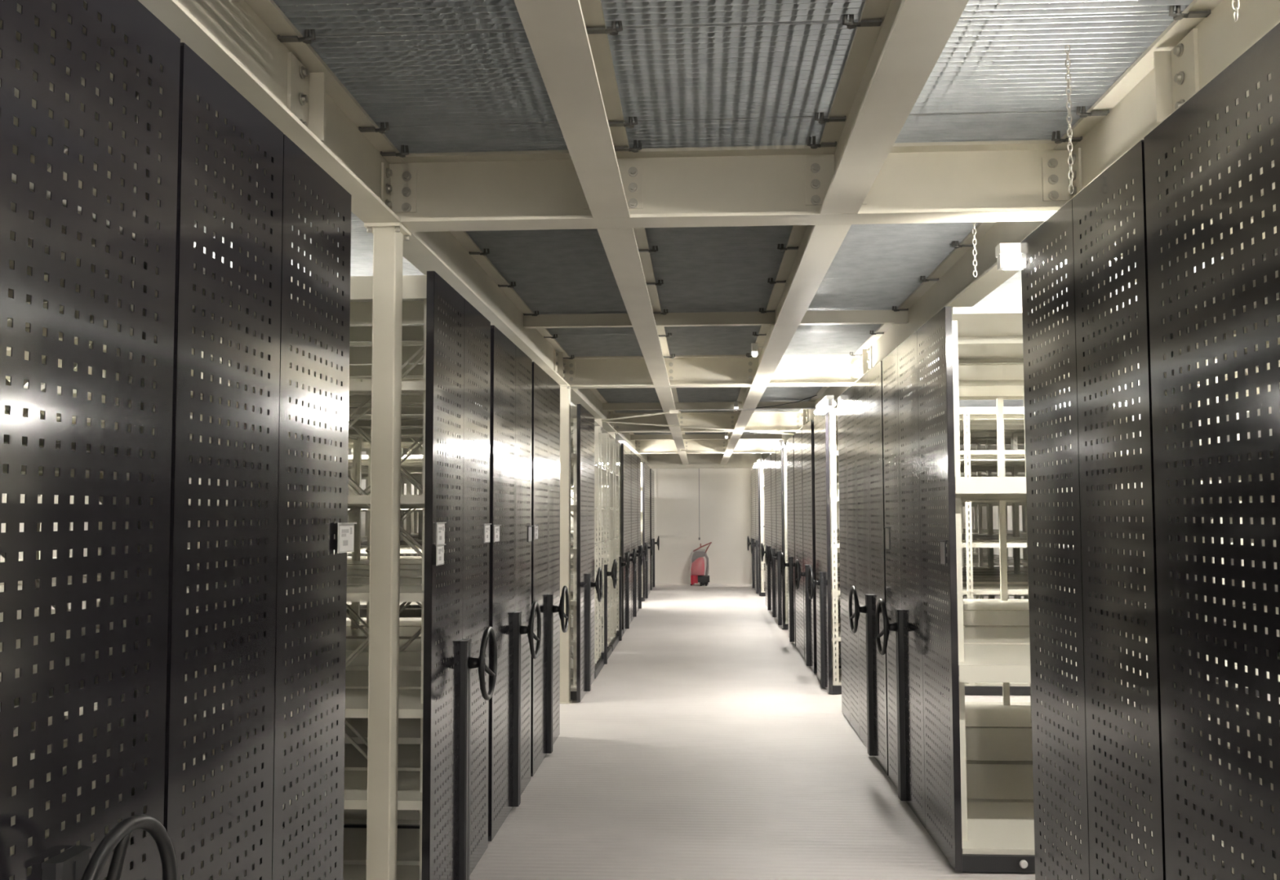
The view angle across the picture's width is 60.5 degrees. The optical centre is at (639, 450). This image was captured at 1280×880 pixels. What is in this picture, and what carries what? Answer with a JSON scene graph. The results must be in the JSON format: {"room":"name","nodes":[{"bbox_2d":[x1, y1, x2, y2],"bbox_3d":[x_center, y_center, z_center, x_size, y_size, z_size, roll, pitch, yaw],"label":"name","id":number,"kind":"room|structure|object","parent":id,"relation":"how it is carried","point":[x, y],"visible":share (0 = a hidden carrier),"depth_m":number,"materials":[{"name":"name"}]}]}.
{"room":"archive storage room","nodes":[
{"label":"archive storage room","id":0,"kind":"room"},
{"bbox_2d":[0,448,418,609],"bbox_3d":[-4.723,-0.280,10.258,0.150,4.700,26.300,0,-3,3],"label":"wall","id":1,"kind":"structure","parent":0,"point":[363,481],"depth_m":14.06,"materials":[{"name":"paint"}]},
{"bbox_2d":[570,467,912,581],"bbox_3d":[1.271,0.441,23.153,10.400,4.700,0.150,0,-3,3],"label":"wall","id":2,"kind":"structure","parent":0,"point":[725,494],"depth_m":23.01,"materials":[{"name":"paint"}]},
{"bbox_2d":[653,468,656,584],"bbox_3d":[0.312,1.579,23.040,0.065,2.420,0.049,0,-3,3],"label":"trim","id":3,"kind":"structure","parent":2,"relation":"attached to","point":[654,469],"depth_m":23.03,"materials":[{"name":"paint"}]},
{"bbox_2d":[656,581,751,584],"bbox_3d":[1.273,2.752,22.939,10.400,0.060,0.011,0,-3,3],"label":"baseboard","id":4,"kind":"structure","parent":2,"relation":"attached to","point":[657,582],"depth_m":22.91,"materials":[{"name":"paint"}]},
{"bbox_2d":[640,453,786,468],"bbox_3d":[1.259,0.205,22.971,10.380,0.310,0.220,0,-3,3],"label":"girder","id":5,"kind":"object","parent":2,"relation":"attached to","point":[736,460],"visible":0.21,"depth_m":22.86,"materials":[{"name":"metal"}]},
{"bbox_2d":[469,583,1279,879],"bbox_3d":[0.551,2.084,9.832,10.400,0.100,26.300,0,-3,3],"label":"floor","id":6,"kind":"structure","parent":0,"point":[705,745],"depth_m":6.17,"materials":[{"name":"concrete"}]},
{"bbox_2d":[0,0,180,879],"bbox_3d":[-2.490,0.409,1.731,3.517,2.335,0.583,0,-3,3],"label":"shelving unit","id":7,"kind":"object","parent":6,"relation":"on","point":[91,40],"visible":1,"depth_m":1.68,"materials":[{"name":"black"}]},
{"bbox_2d":[0,42,356,879],"bbox_3d":[-2.493,0.454,2.515,3.435,2.335,1.010,0,-3,3],"label":"shelving unit","id":8,"kind":"object","parent":6,"relation":"on","point":[235,165],"visible":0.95,"depth_m":2.33,"materials":[{"name":"black"}]},
{"bbox_2d":[342,527,352,546],"bbox_3d":[-0.768,0.224,2.876,0.001,0.047,0.085,0,-3,3],"label":"label","id":9,"kind":"object","parent":8,"relation":"attached to","point":[347,532],"depth_m":2.88,"materials":[{"name":"grey"}]},
{"bbox_2d":[0,271,497,879],"bbox_3d":[-2.340,0.565,4.450,3.514,2.335,1.046,0,-3,3],"label":"shelving unit","id":10,"kind":"object","parent":6,"relation":"on","point":[434,313],"visible":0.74,"depth_m":4.24,"materials":[{"name":"black"}]},
{"bbox_2d":[5,324,541,841],"bbox_3d":[-2.276,0.631,5.616,3.520,2.335,1.148,0,-3,3],"label":"shelving unit","id":11,"kind":"object","parent":6,"relation":"on","point":[510,606],"visible":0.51,"depth_m":5.42,"materials":[{"name":"black"}]},
{"bbox_2d":[0,361,568,776],"bbox_3d":[-2.208,0.701,6.843,3.515,2.335,1.175,0,-3,3],"label":"shelving unit","id":12,"kind":"object","parent":6,"relation":"on","point":[545,402],"visible":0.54,"depth_m":6.68,"materials":[{"name":"black"}]},
{"bbox_2d":[364,222,411,879],"bbox_3d":[-0.893,0.449,3.836,0.127,2.488,0.150,0,-3,3],"label":"steel pillar","id":13,"kind":"structure","parent":6,"relation":"on","point":[388,237],"depth_m":3.80,"materials":[{"name":"metal"}]},
{"bbox_2d":[137,0,649,465],"bbox_3d":[-0.566,-0.511,9.931,0.130,0.360,26.040,0,-3,3],"label":"girder","id":14,"kind":"object","parent":13,"relation":"on","point":[290,84],"visible":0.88,"depth_m":3.25,"materials":[{"name":"metal"}]},
{"bbox_2d":[193,211,424,277],"bbox_3d":[-2.785,-0.898,6.505,4.027,0.030,4.956,0,-3,3],"label":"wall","id":15,"kind":"structure","parent":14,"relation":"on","point":[362,242],"depth_m":5.32,"materials":[{"name":"paint"}]},
{"bbox_2d":[272,0,524,44],"bbox_3d":[-0.592,-1.139,2.142,0.783,0.060,1.467,0,-3,3],"label":"steel grating","id":16,"kind":"object","parent":14,"relation":"on","point":[309,17],"visible":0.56,"depth_m":2.80,"materials":[{"name":"grey metal"}]},
{"bbox_2d":[302,29,558,133],"bbox_3d":[-0.533,-1.077,3.218,0.783,0.060,0.667,0,-3,3],"label":"steel grating","id":17,"kind":"object","parent":14,"relation":"on","point":[475,77],"visible":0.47,"depth_m":3.18,"materials":[{"name":"grey metal"}]},
{"bbox_2d":[377,122,568,157],"bbox_3d":[-0.505,-1.049,3.717,0.783,0.060,0.307,0,-3,3],"label":"steel grating","id":18,"kind":"object","parent":14,"relation":"on","point":[524,136],"visible":0.5,"depth_m":3.70,"materials":[{"name":"grey metal"}]},
{"bbox_2d":[465,228,604,255],"bbox_3d":[-0.458,-1.000,4.571,0.783,0.060,1.332,0,-3,3],"label":"steel grating","id":19,"kind":"object","parent":14,"relation":"on","point":[589,238],"visible":0.16,"depth_m":5.07,"materials":[{"name":"grey metal"}]},
{"bbox_2d":[481,248,616,288],"bbox_3d":[-0.401,-0.940,5.616,0.783,0.060,0.737,0,-3,3],"label":"steel grating","id":20,"kind":"object","parent":14,"relation":"on","point":[544,265],"visible":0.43,"depth_m":5.59,"materials":[{"name":"grey metal"}]},
{"bbox_2d":[508,281,626,315],"bbox_3d":[-0.356,-0.894,6.418,0.783,0.060,0.847,0,-3,3],"label":"steel grating","id":21,"kind":"object","parent":14,"relation":"on","point":[588,295],"visible":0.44,"depth_m":6.39,"materials":[{"name":"grey metal"}]},
{"bbox_2d":[523,313,632,328],"bbox_3d":[-0.332,-0.815,6.863,0.791,0.079,0.057,0,-3,3],"label":"bar","id":22,"kind":"object","parent":14,"relation":"attached to","point":[584,320],"visible":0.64,"depth_m":6.85,"materials":[{"name":"beige paint"}]},
{"bbox_2d":[533,311,635,338],"bbox_3d":[-0.308,-0.845,7.293,0.783,0.060,0.872,0,-3,3],"label":"steel grating","id":23,"kind":"object","parent":14,"relation":"on","point":[584,331],"visible":0.27,"depth_m":7.55,"materials":[{"name":"grey metal"}]},
{"bbox_2d":[551,333,643,359],"bbox_3d":[-0.254,-0.788,8.287,0.783,0.060,1.097,0,-3,3],"label":"steel grating","id":24,"kind":"object","parent":14,"relation":"on","point":[619,344],"visible":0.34,"depth_m":8.23,"materials":[{"name":"grey metal"}]},
{"bbox_2d":[596,387,659,401],"bbox_3d":[-0.084,-0.627,11.361,0.783,0.030,1.952,0,-3,3],"label":"steel grating","id":25,"kind":"object","parent":14,"relation":"on","point":[623,394],"visible":0.28,"depth_m":11.65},
{"bbox_2d":[602,402,662,410],"bbox_3d":[-0.029,-0.501,12.355,0.791,0.079,0.057,0,-3,3],"label":"bar","id":26,"kind":"object","parent":14,"relation":"attached to","point":[628,406],"visible":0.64,"depth_m":12.34,"materials":[{"name":"beige paint"}]},
{"bbox_2d":[607,400,663,413],"bbox_3d":[0.008,-0.531,13.041,0.783,0.030,1.382,0,-3,3],"label":"steel grating","id":27,"kind":"object","parent":14,"relation":"on","point":[633,411],"visible":0.16,"depth_m":13.46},
{"bbox_2d":[601,411,669,421],"bbox_3d":[-0.038,-0.357,11.328,0.020,0.020,1.198,2,-4,-38],"label":"rod","id":28,"kind":"object","parent":14,"relation":"attached to","point":[667,412],"visible":1,"depth_m":11.31,"materials":[{"name":"beige paint"}]},
{"bbox_2d":[630,434,673,439],"bbox_3d":[0.245,-0.217,17.320,0.791,0.079,0.057,0,-3,3],"label":"bar","id":29,"kind":"object","parent":14,"relation":"attached to","point":[639,437],"visible":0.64,"depth_m":17.31,"materials":[{"name":"beige paint"}]},
{"bbox_2d":[602,420,794,434],"bbox_3d":[0.768,-0.267,12.863,3.063,0.020,0.020,3,-4,-40],"label":"rod","id":30,"kind":"object","parent":14,"relation":"attached to","point":[606,421],"visible":0.92,"depth_m":12.75,"materials":[{"name":"beige paint"}]},
{"bbox_2d":[635,439,776,453],"bbox_3d":[1.109,-0.080,18.587,2.378,0.242,0.170,0,-3,3],"label":"girder","id":31,"kind":"object","parent":14,"relation":"attached to","point":[743,446],"visible":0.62,"depth_m":18.59,"materials":[{"name":"metal"}]},
{"bbox_2d":[671,432,685,453],"bbox_3d":[0.584,-0.217,16.171,0.127,0.242,4.908,0,-3,3],"label":"girder","id":32,"kind":"object","parent":31,"relation":"attached to","point":[677,437],"visible":0.57,"depth_m":15.62,"materials":[{"name":"metal"}]},
{"bbox_2d":[724,431,742,453],"bbox_3d":[1.359,-0.221,16.128,0.127,0.242,4.908,0,-3,3],"label":"girder","id":33,"kind":"object","parent":31,"relation":"attached to","point":[735,437],"visible":0.54,"depth_m":15.66,"materials":[{"name":"metal"}]},
{"bbox_2d":[681,434,729,439],"bbox_3d":[1.033,-0.222,17.276,0.764,0.079,0.057,0,-3,3],"label":"bar","id":34,"kind":"object","parent":33,"relation":"attached to","point":[684,436],"visible":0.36,"depth_m":17.25,"materials":[{"name":"beige paint"}]},
{"bbox_2d":[613,411,804,432],"bbox_3d":[0.838,-0.360,13.682,2.378,0.242,0.170,0,-3,3],"label":"girder","id":35,"kind":"object","parent":14,"relation":"attached to","point":[769,421],"visible":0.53,"depth_m":13.68,"materials":[{"name":"metal"}]},
{"bbox_2d":[561,353,862,388],"bbox_3d":[0.569,-0.639,8.788,2.378,0.242,0.170,0,-3,3],"label":"girder","id":36,"kind":"object","parent":14,"relation":"attached to","point":[824,369],"visible":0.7,"depth_m":8.79,"materials":[{"name":"metal"}]},
{"bbox_2d":[596,227,670,386],"bbox_3d":[0.042,-0.778,6.342,0.127,0.242,4.968,0,-3,3],"label":"girder","id":37,"kind":"object","parent":36,"relation":"attached to","point":[632,268],"visible":0.63,"depth_m":5.28,"materials":[{"name":"metal"}]},
{"bbox_2d":[658,308,766,337],"bbox_3d":[0.480,-0.849,7.250,0.756,0.060,0.872,0,-3,3],"label":"steel grating","id":38,"kind":"object","parent":37,"relation":"on","point":[717,329],"visible":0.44,"depth_m":7.51,"materials":[{"name":"grey metal"}]},
{"bbox_2d":[653,311,775,326],"bbox_3d":[0.457,-0.819,6.819,0.764,0.079,0.057,0,-3,3],"label":"bar","id":39,"kind":"object","parent":37,"relation":"attached to","point":[711,318],"visible":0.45,"depth_m":6.80,"materials":[{"name":"beige paint"}]},
{"bbox_2d":[653,279,775,314],"bbox_3d":[0.432,-0.899,6.375,0.756,0.060,0.847,0,-3,3],"label":"steel grating","id":40,"kind":"object","parent":37,"relation":"on","point":[755,294],"visible":0.59,"depth_m":6.35,"materials":[{"name":"grey metal"}]},
{"bbox_2d":[645,245,786,285],"bbox_3d":[0.388,-0.945,5.572,0.756,0.060,0.737,0,-3,3],"label":"steel grating","id":41,"kind":"object","parent":37,"relation":"on","point":[746,262],"visible":0.6,"depth_m":5.55,"materials":[{"name":"grey metal"}]},
{"bbox_2d":[638,225,798,253],"bbox_3d":[0.330,-1.005,4.528,0.756,0.060,1.332,0,-3,3],"label":"steel grating","id":42,"kind":"object","parent":37,"relation":"on","point":[733,236],"visible":0.3,"depth_m":5.03,"materials":[{"name":"grey metal"}]},
{"bbox_2d":[751,224,851,385],"bbox_3d":[0.817,-0.782,6.299,0.127,0.242,4.968,0,-3,3],"label":"girder","id":43,"kind":"object","parent":36,"relation":"attached to","point":[803,269],"visible":0.64,"depth_m":5.29,"materials":[{"name":"metal"}]},
{"bbox_2d":[663,332,758,358],"bbox_3d":[0.535,-0.792,8.244,0.756,0.060,1.097,0,-3,3],"label":"steel grating","id":44,"kind":"object","parent":43,"relation":"on","point":[688,344],"visible":0.55,"depth_m":8.19,"materials":[{"name":"grey metal"}]},
{"bbox_2d":[381,139,1081,231],"bbox_3d":[0.295,-0.923,3.823,2.378,0.242,0.170,0,-3,3],"label":"girder","id":45,"kind":"object","parent":14,"relation":"attached to","point":[1002,180],"visible":0.75,"depth_m":3.83,"materials":[{"name":"metal"}]},
{"bbox_2d":[514,0,630,217],"bbox_3d":[-0.286,-1.118,0.383,0.127,0.242,6.964,0,-3,3],"label":"girder","id":46,"kind":"object","parent":45,"relation":"attached to","point":[575,66],"visible":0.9,"depth_m":2.77,"materials":[{"name":"metal"}]},
{"bbox_2d":[613,115,836,152],"bbox_3d":[0.283,-1.054,3.673,0.756,0.060,0.307,0,-3,3],"label":"steel grating","id":47,"kind":"object","parent":46,"relation":"on","point":[778,131],"visible":0.61,"depth_m":3.66,"materials":[{"name":"grey metal"}]},
{"bbox_2d":[606,20,858,128],"bbox_3d":[0.256,-1.082,3.175,0.756,0.060,0.667,0,-3,3],"label":"steel grating","id":48,"kind":"object","parent":46,"relation":"on","point":[774,69],"visible":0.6,"depth_m":3.13,"materials":[{"name":"grey metal"}]},
{"bbox_2d":[585,0,881,35],"bbox_3d":[0.196,-1.143,2.098,0.756,0.060,1.467,0,-3,3],"label":"steel grating","id":49,"kind":"object","parent":46,"relation":"on","point":[617,13],"visible":0.85,"depth_m":2.78,"materials":[{"name":"grey metal"}]},
{"bbox_2d":[818,0,968,213],"bbox_3d":[0.489,-1.123,0.340,0.127,0.242,6.964,0,-3,3],"label":"girder","id":50,"kind":"object","parent":45,"relation":"attached to","point":[887,66],"visible":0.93,"depth_m":2.83,"materials":[{"name":"metal"}]},
{"bbox_2d":[187,404,602,702],"bbox_3d":[-2.075,0.839,9.250,3.514,2.335,1.156,0,-3,3],"label":"shelving unit","id":51,"kind":"object","parent":6,"relation":"on","point":[582,548],"visible":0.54,"depth_m":8.88,"materials":[{"name":"black"}]},
{"bbox_2d":[287,421,617,679],"bbox_3d":[-1.988,0.930,10.824,3.514,2.333,1.868,0,-3,3],"label":"shelving unit","id":52,"kind":"object","parent":6,"relation":"on","point":[603,651],"visible":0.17,"depth_m":10.79,"materials":[{"name":"grey paint"}]},
{"bbox_2d":[346,433,630,651],"bbox_3d":[-1.889,1.033,12.633,3.514,2.333,1.638,0,-3,3],"label":"shelving unit","id":53,"kind":"object","parent":6,"relation":"on","point":[612,442],"visible":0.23,"depth_m":12.51,"materials":[{"name":"grey paint"}]},
{"bbox_2d":[360,443,636,633],"bbox_3d":[-1.800,1.124,14.240,3.514,2.335,1.476,0,-3,3],"label":"shelving unit","id":54,"kind":"object","parent":6,"relation":"on","point":[624,452],"visible":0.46,"depth_m":13.91,"materials":[{"name":"black"}]},
{"bbox_2d":[401,450,643,621],"bbox_3d":[-1.715,1.212,15.784,3.514,2.335,1.478,0,-3,3],"label":"shelving unit","id":55,"kind":"object","parent":6,"relation":"on","point":[633,457],"visible":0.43,"depth_m":15.55,"materials":[{"name":"black"}]},
{"bbox_2d":[420,456,647,611],"bbox_3d":[-1.649,1.280,16.980,3.518,2.335,0.778,0,-3,3],"label":"shelving unit","id":56,"kind":"object","parent":6,"relation":"on","point":[645,551],"visible":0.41,"depth_m":16.84,"materials":[{"name":"black"}]},
{"bbox_2d":[559,384,572,703],"bbox_3d":[-0.617,0.724,8.650,0.150,2.488,0.150,0,-3,3],"label":"steel pillar","id":57,"kind":"structure","parent":6,"relation":"on","point":[565,390],"depth_m":8.61,"materials":[{"name":"metal"}]},
{"bbox_2d":[478,462,653,601],"bbox_3d":[-1.508,1.426,19.537,3.514,2.335,2.048,0,-3,3],"label":"shelving unit","id":58,"kind":"object","parent":6,"relation":"on","point":[645,468],"visible":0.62,"depth_m":18.88,"materials":[{"name":"black"}]},
{"bbox_2d":[607,431,617,627],"bbox_3d":[-0.351,1.011,13.685,0.127,2.488,0.150,0,-3,3],"label":"steel pillar","id":59,"kind":"structure","parent":6,"relation":"on","point":[613,434],"depth_m":13.64,"materials":[{"name":"metal"}]},
{"bbox_2d":[570,468,659,590],"bbox_3d":[-1.385,1.553,21.765,3.514,2.335,1.378,0,-3,3],"label":"shelving unit","id":60,"kind":"object","parent":6,"relation":"on","point":[651,472],"visible":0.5,"depth_m":21.48,"materials":[{"name":"black"}]},
{"bbox_2d":[690,542,711,586],"bbox_3d":[1.240,2.312,22.493,0.468,0.888,0.435,0,-3,3],"label":"machine","id":61,"kind":"object","parent":6,"relation":"on","point":[697,569],"visible":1,"depth_m":22.33,"materials":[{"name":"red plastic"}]},
{"bbox_2d":[746,468,846,591],"bbox_3d":[3.853,1.513,21.323,3.514,2.335,1.788,0,-3,3],"label":"shelving unit","id":62,"kind":"object","parent":6,"relation":"on","point":[753,471],"visible":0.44,"depth_m":21.33,"materials":[{"name":"black"}]},
{"bbox_2d":[750,464,882,596],"bbox_3d":[3.772,1.429,19.858,3.519,2.335,0.988,0,-3,3],"label":"shelving unit","id":63,"kind":"object","parent":6,"relation":"on","point":[760,569],"visible":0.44,"depth_m":19.53,"materials":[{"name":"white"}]},
{"bbox_2d":[760,454,1008,613],"bbox_3d":[3.599,1.250,16.712,3.514,2.335,1.638,0,-3,3],"label":"shelving unit","id":64,"kind":"object","parent":6,"relation":"on","point":[767,462],"visible":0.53,"depth_m":16.64,"materials":[{"name":"black"}]},
{"bbox_2d":[764,450,1026,620],"bbox_3d":[3.523,1.171,15.337,3.519,2.335,0.958,0,-3,3],"label":"shelving unit","id":65,"kind":"object","parent":6,"relation":"on","point":[774,544],"visible":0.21,"depth_m":15.30,"materials":[{"name":"black"}]},
{"bbox_2d":[769,444,1039,629],"bbox_3d":[3.467,1.112,14.310,3.519,2.335,0.958,0,-3,3],"label":"shelving unit","id":66,"kind":"object","parent":6,"relation":"on","point":[781,486],"visible":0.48,"depth_m":14.00,"materials":[{"name":"black"}]},
{"bbox_2d":[780,435,1068,646],"bbox_3d":[3.365,1.007,12.466,3.519,2.335,0.958,0,-3,3],"label":"shelving unit","id":67,"kind":"object","parent":6,"relation":"on","point":[987,442],"visible":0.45,"depth_m":12.45,"materials":[{"name":"black"}]},
{"bbox_2d":[793,428,1130,658],"bbox_3d":[3.365,0.948,11.441,3.400,2.335,0.948,0,-3,3],"label":"shelving unit","id":68,"kind":"object","parent":6,"relation":"on","point":[797,437],"visible":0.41,"depth_m":11.42,"materials":[{"name":"black"}]},
{"bbox_2d":[795,419,1132,672],"bbox_3d":[3.255,0.893,10.473,3.519,2.335,0.918,0,-3,3],"label":"shelving unit","id":69,"kind":"object","parent":6,"relation":"on","point":[808,438],"visible":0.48,"depth_m":10.43,"materials":[{"name":"black"}]},
{"bbox_2d":[808,406,1258,696],"bbox_3d":[3.191,0.827,9.306,3.518,2.335,0.898,0,-3,3],"label":"shelving unit","id":70,"kind":"object","parent":6,"relation":"on","point":[829,677],"visible":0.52,"depth_m":9.00,"materials":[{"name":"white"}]},
{"bbox_2d":[837,360,1279,775],"bbox_3d":[3.067,0.699,7.063,3.514,2.335,1.978,0,-3,3],"label":"shelving unit","id":71,"kind":"object","parent":6,"relation":"on","point":[997,732],"visible":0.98,"depth_m":7.00,"materials":[{"name":"black"}]},
{"bbox_2d":[875,305,1279,873],"bbox_3d":[2.967,0.595,5.243,3.514,2.335,1.598,0,-3,3],"label":"shelving unit","id":72,"kind":"object","parent":6,"relation":"on","point":[980,817],"visible":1,"depth_m":5.00,"materials":[{"name":"black"}]},
{"bbox_2d":[1020,139,1279,879],"bbox_3d":[2.893,0.459,2.873,3.400,2.335,0.968,0,-3,3],"label":"shelving unit","id":73,"kind":"object","parent":6,"relation":"on","point":[1105,222],"visible":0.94,"depth_m":2.89,"materials":[{"name":"black"}]},
{"bbox_2d":[1143,22,1279,879],"bbox_3d":[2.821,0.384,1.554,3.400,2.335,1.654,0,-3,3],"label":"shelving unit","id":74,"kind":"object","parent":6,"relation":"on","point":[1235,117],"visible":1,"depth_m":2.19,"materials":[{"name":"black"}]},
{"bbox_3d":[2.034,0.997,13.554,0.127,2.488,0.150,0,-3,3],"label":"steel pillar","id":75,"kind":"structure","parent":6,"relation":"on","visible":0},
{"bbox_2d":[761,0,1279,464],"bbox_3d":[1.820,-0.585,9.804,0.127,0.242,26.040,0,-3,3],"label":"girder","id":76,"kind":"object","parent":75,"relation":"on","point":[1189,53],"visible":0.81,"depth_m":3.30,"materials":[{"name":"metal"}]},
{"bbox_2d":[739,433,782,439],"bbox_3d":[1.824,-0.227,17.233,0.797,0.079,0.057,0,-3,3],"label":"bar","id":77,"kind":"object","parent":76,"relation":"attached to","point":[758,436],"visible":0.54,"depth_m":17.21,"materials":[{"name":"beige paint"}]},
{"bbox_2d":[754,400,808,411],"bbox_3d":[1.588,-0.541,12.954,0.789,0.030,1.382,0,-3,3],"label":"steel grating","id":78,"kind":"object","parent":76,"relation":"on","point":[796,410],"visible":0.13,"depth_m":13.35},
{"bbox_2d":[755,401,814,408],"bbox_3d":[1.551,-0.510,12.269,0.797,0.079,0.057,0,-3,3],"label":"bar","id":79,"kind":"object","parent":76,"relation":"attached to","point":[761,404],"visible":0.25,"depth_m":12.24,"materials":[{"name":"beige paint"}]},
{"bbox_2d":[760,386,822,399],"bbox_3d":[1.495,-0.637,11.274,0.789,0.030,1.952,0,-3,3],"label":"steel grating","id":80,"kind":"object","parent":76,"relation":"on","point":[801,393],"visible":0.24,"depth_m":11.54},
{"bbox_2d":[733,386,766,430],"bbox_3d":[1.089,-0.501,11.229,0.127,0.242,4.898,0,-3,3],"label":"girder","id":81,"kind":"object","parent":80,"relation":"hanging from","point":[750,397],"visible":0.61,"depth_m":10.93,"materials":[{"name":"metal"}]},
{"bbox_2d":[675,386,741,400],"bbox_3d":[0.704,-0.632,11.318,0.756,0.030,1.952,0,-3,3],"label":"steel grating","id":82,"kind":"object","parent":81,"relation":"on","point":[712,393],"visible":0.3,"depth_m":11.60,"materials":[{"name":"metal"}]},
{"bbox_2d":[654,387,680,431],"bbox_3d":[0.327,-0.480,11.270,0.154,0.275,4.898,0,-3,3],"label":"girder","id":83,"kind":"object","parent":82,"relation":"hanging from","point":[667,397],"depth_m":10.73,"materials":[{"name":"metal"}]},
{"bbox_2d":[678,400,736,412],"bbox_3d":[0.797,-0.536,12.998,0.756,0.030,1.382,0,-3,3],"label":"steel grating","id":84,"kind":"object","parent":83,"relation":"on","point":[678,401],"visible":0.09,"depth_m":12.45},
{"bbox_2d":[674,401,742,409],"bbox_3d":[0.759,-0.506,12.312,0.764,0.079,0.057,0,-3,3],"label":"bar","id":85,"kind":"object","parent":83,"relation":"attached to","point":[725,405],"visible":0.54,"depth_m":12.29,"materials":[{"name":"beige paint"}]},
{"bbox_2d":[679,407,816,411],"bbox_3d":[1.074,-0.402,10.602,1.394,0.014,0.014,-1,-3,8],"label":"conduit pipe","id":86,"kind":"object","parent":81,"relation":"attached to","point":[807,407],"visible":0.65,"depth_m":10.60,"materials":[{"name":"silver metal"}]},
{"bbox_2d":[814,395,835,414],"bbox_3d":[1.445,-0.356,8.588,0.089,0.080,0.740,0,-3,3],"label":"ceiling lamp","id":87,"kind":"object","parent":76,"relation":"attached to","point":[827,403],"visible":1,"depth_m":8.38,"materials":[{"name":"white plastic"}]},
{"bbox_2d":[783,331,875,356],"bbox_3d":[1.326,-0.797,8.201,0.789,0.060,1.097,0,-3,3],"label":"steel grating","id":88,"kind":"object","parent":76,"relation":"on","point":[825,342],"visible":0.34,"depth_m":8.14,"materials":[{"name":"grey metal"}]},
{"bbox_2d":[795,306,898,335],"bbox_3d":[1.271,-0.854,7.206,0.789,0.060,0.872,0,-3,3],"label":"steel grating","id":89,"kind":"object","parent":76,"relation":"on","point":[851,327],"visible":0.33,"depth_m":7.45,"materials":[{"name":"grey metal"}]},
{"bbox_2d":[799,310,908,324],"bbox_3d":[1.248,-0.824,6.776,0.797,0.079,0.057,0,-3,3],"label":"bar","id":90,"kind":"object","parent":76,"relation":"attached to","point":[837,317],"visible":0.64,"depth_m":6.75,"materials":[{"name":"beige paint"}]},
{"bbox_2d":[808,276,927,311],"bbox_3d":[1.223,-0.904,6.332,0.789,0.060,0.847,0,-3,3],"label":"steel grating","id":91,"kind":"object","parent":76,"relation":"on","point":[869,292],"visible":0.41,"depth_m":6.29,"materials":[{"name":"grey metal"}]},
{"bbox_2d":[823,242,960,282],"bbox_3d":[1.179,-0.950,5.529,0.789,0.060,0.737,0,-3,3],"label":"steel grating","id":92,"kind":"object","parent":76,"relation":"on","point":[920,260],"visible":0.44,"depth_m":5.50,"materials":[{"name":"grey metal"}]},
{"bbox_2d":[841,222,980,248],"bbox_3d":[1.121,-1.010,4.485,0.789,0.060,1.332,0,-3,3],"label":"steel grating","id":93,"kind":"object","parent":76,"relation":"on","point":[923,233],"visible":0.12,"depth_m":4.98,"materials":[{"name":"grey metal"}]},
{"bbox_2d":[972,222,977,277],"bbox_3d":[1.197,-0.824,3.933,0.012,0.407,0.012,3,-4,-42],"label":"chain","id":94,"kind":"object","parent":93,"relation":"hanging from","point":[974,223],"visible":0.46,"depth_m":3.93,"materials":[{"name":"silver metal"}]},
{"bbox_2d":[894,110,1087,143],"bbox_3d":[1.074,-1.058,3.630,0.789,0.060,0.307,0,-3,3],"label":"steel grating","id":95,"kind":"object","parent":76,"relation":"on","point":[1031,125],"visible":0.41,"depth_m":3.61,"materials":[{"name":"grey metal"}]},
{"bbox_2d":[879,399,1126,407],"bbox_3d":[3.831,-0.654,11.087,3.845,0.030,4.886,0,-3,3],"label":"steel grating","id":96,"kind":"object","parent":76,"relation":"on","point":[962,403],"visible":0.06,"depth_m":12.71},
{"bbox_2d":[909,11,1182,118],"bbox_3d":[1.047,-1.087,3.132,0.789,0.060,0.667,0,-3,3],"label":"steel grating","id":97,"kind":"object","parent":76,"relation":"on","point":[1015,63],"visible":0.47,"depth_m":3.08,"materials":[{"name":"grey metal"}]},
{"bbox_2d":[1064,44,1074,194],"bbox_3d":[1.141,-0.882,2.917,0.012,0.407,0.012,3,-4,-42],"label":"chain","id":98,"kind":"object","parent":97,"relation":"hanging from","point":[1068,59],"visible":1,"depth_m":2.92,"materials":[{"name":"silver metal"}]},
{"bbox_2d":[995,242,1116,270],"bbox_3d":[1.381,-0.640,3.612,0.400,0.081,0.056,0,-3,3],"label":"ceiling lamp","id":99,"kind":"object","parent":76,"relation":"hanging from","point":[1008,255],"visible":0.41,"depth_m":3.60,"materials":[{"name":"white plastic"}]},
{"bbox_2d":[960,0,1211,20],"bbox_3d":[0.988,-1.148,2.055,0.789,0.060,1.467,0,-3,3],"label":"steel grating","id":100,"kind":"object","parent":76,"relation":"on","point":[974,8],"visible":0.58,"depth_m":2.75,"materials":[{"name":"grey metal"}]},
{"bbox_2d":[1231,0,1239,22],"bbox_3d":[1.091,-0.962,2.021,0.012,0.350,0.012,3,-4,-42],"label":"chain","id":101,"kind":"object","parent":100,"relation":"hanging from","point":[1234,9],"visible":1,"depth_m":2.01,"materials":[{"name":"silver metal"}]},
{"bbox_2d":[972,257,1223,306],"bbox_3d":[3.559,-0.936,6.157,3.845,0.030,4.956,0,-3,3],"label":"steel grating","id":102,"kind":"object","parent":76,"relation":"on","point":[1009,293],"visible":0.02,"depth_m":6.37,"materials":[{"name":"metal"}]},
{"bbox_2d":[961,397,1277,599],"bbox_3d":[5.811,-0.344,9.681,0.150,4.700,26.300,0,-3,3],"label":"wall","id":103,"kind":"structure","parent":0,"point":[995,508],"depth_m":18.39,"materials":[{"name":"paint"}]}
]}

